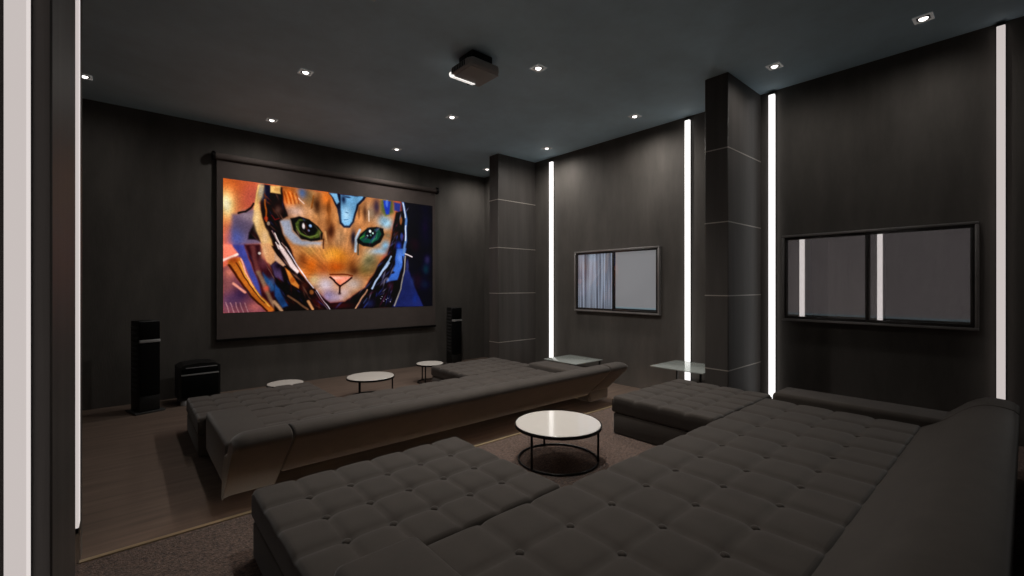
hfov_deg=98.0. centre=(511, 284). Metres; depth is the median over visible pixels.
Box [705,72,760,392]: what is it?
pillar
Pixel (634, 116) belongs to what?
recessed light
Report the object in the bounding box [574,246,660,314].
window
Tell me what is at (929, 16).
recessed light
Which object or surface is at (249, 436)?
sectional sofa
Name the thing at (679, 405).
cushion
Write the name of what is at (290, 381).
round coffee table
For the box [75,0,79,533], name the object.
strip light
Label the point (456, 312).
grille
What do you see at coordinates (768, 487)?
seat cushion
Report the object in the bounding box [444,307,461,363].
tower speaker
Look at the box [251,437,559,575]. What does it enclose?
cushion
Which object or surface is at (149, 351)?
grille
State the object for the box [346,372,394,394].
round coffee table
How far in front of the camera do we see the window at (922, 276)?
4.61 m
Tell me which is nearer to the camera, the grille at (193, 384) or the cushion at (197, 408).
the cushion at (197, 408)
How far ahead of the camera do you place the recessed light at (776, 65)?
4.83 m
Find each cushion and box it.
[186,382,335,434]
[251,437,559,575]
[252,367,552,426]
[428,398,920,575]
[431,357,528,378]
[612,379,771,431]
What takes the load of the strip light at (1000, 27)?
attached to the wall at (907, 138)
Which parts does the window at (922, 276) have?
sash, pane, pane, sash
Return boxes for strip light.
[4,0,30,575]
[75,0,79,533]
[549,160,553,357]
[685,118,690,380]
[768,91,775,398]
[996,21,1005,399]
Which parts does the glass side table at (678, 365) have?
glass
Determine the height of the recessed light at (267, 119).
0.022 m
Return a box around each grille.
[140,321,159,339]
[140,342,159,396]
[182,373,217,398]
[452,308,461,318]
[452,321,461,354]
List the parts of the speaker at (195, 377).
panel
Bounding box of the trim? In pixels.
[79,406,611,563]
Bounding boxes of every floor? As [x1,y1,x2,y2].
[75,357,639,564]
[75,407,1023,575]
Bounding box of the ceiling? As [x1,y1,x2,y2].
[82,0,1023,177]
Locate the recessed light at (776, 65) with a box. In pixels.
[765,62,783,70]
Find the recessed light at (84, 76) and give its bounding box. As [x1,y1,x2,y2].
[82,74,92,80]
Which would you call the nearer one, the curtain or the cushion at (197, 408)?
the cushion at (197, 408)
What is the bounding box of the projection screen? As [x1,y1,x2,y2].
[211,150,438,341]
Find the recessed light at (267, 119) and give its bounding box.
[265,118,277,122]
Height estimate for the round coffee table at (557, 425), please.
0.303 m
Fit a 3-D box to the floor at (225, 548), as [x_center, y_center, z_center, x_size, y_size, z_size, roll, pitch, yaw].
[1.331,1.515,2.130,7.200,0.170,4.880,0,0,-41]
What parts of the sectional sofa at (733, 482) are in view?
armrest, armrest, backrest, backrest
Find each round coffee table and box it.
[266,379,303,387]
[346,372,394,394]
[416,361,443,383]
[515,410,601,475]
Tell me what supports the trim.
on the floor at (144, 477)
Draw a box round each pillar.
[75,0,81,563]
[489,153,534,363]
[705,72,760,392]
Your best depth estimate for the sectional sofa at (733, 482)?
2.16 m
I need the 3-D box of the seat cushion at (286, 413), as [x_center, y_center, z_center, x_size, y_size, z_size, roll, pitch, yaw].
[-0.836,1.317,5.168,3.690,0.155,1.110,0,0,-41]
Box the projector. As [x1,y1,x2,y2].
[449,49,498,86]
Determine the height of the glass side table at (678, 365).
0.382 m
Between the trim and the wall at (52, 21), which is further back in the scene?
the trim
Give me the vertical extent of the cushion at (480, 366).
0.155 m
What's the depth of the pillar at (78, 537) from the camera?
2.57 m
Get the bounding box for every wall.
[0,0,74,575]
[82,98,483,410]
[484,16,1023,446]
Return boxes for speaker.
[125,320,165,415]
[175,359,219,405]
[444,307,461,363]
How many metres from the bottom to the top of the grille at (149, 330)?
0.220 m
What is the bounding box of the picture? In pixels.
[223,178,432,312]
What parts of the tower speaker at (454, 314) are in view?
plinth panel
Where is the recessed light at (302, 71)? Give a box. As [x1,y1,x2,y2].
[297,68,313,76]
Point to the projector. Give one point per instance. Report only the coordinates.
(476, 68)
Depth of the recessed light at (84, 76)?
5.06 m
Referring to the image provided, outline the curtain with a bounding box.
[578,253,611,308]
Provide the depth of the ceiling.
4.59 m
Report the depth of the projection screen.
7.47 m
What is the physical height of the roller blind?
0.880 m
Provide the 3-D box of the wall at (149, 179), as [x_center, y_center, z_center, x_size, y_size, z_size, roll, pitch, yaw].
[-3.368,-0.390,7.559,7.400,3.980,0.100,0,0,-41]
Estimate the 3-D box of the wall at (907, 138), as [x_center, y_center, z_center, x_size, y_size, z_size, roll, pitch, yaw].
[2.556,-0.390,6.292,0.100,3.980,9.570,0,0,-41]
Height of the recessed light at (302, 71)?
0.022 m
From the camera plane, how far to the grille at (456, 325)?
8.85 m
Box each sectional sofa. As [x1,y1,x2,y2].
[186,357,627,500]
[251,379,1019,575]
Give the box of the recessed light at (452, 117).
[445,114,457,119]
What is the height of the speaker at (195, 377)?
0.550 m
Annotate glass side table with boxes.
[544,355,601,365]
[650,360,704,382]
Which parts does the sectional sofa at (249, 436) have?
armrest, backrest, backrest, armrest, backrest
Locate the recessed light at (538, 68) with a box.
[530,64,546,72]
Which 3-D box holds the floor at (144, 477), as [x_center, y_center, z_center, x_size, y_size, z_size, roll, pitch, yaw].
[-1.712,1.650,5.646,7.200,0.100,4.960,0,0,-41]
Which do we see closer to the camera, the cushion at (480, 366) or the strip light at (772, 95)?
the strip light at (772, 95)
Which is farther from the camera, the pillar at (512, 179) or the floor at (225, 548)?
the pillar at (512, 179)
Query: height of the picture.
2.005 m
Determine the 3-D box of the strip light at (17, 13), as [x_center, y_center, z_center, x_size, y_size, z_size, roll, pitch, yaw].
[-1.537,-0.491,1.382,0.050,3.753,0.101,0,0,-41]
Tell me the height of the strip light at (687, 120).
3.733 m
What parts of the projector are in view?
plate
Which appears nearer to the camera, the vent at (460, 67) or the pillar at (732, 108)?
the vent at (460, 67)
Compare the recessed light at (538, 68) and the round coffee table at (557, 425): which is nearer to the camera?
the round coffee table at (557, 425)
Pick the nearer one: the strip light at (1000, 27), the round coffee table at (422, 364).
the strip light at (1000, 27)
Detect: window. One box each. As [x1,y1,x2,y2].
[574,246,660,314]
[782,221,978,330]
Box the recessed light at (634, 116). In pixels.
[628,114,641,118]
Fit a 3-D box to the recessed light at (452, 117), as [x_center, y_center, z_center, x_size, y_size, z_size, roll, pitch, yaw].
[-0.850,-2.369,6.300,0.136,0.022,0.136,0,0,-41]
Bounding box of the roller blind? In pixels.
[616,250,655,307]
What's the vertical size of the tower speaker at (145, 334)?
1.150 m
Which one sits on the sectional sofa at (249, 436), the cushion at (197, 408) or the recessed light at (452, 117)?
the cushion at (197, 408)
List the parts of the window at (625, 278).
sash, sash, blind rail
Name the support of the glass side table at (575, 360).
on the floor at (144, 477)
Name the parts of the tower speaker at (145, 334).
plate, plinth panel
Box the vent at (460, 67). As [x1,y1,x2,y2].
[452,59,464,72]
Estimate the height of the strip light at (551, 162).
3.703 m
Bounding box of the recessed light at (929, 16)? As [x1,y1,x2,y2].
[912,12,934,24]

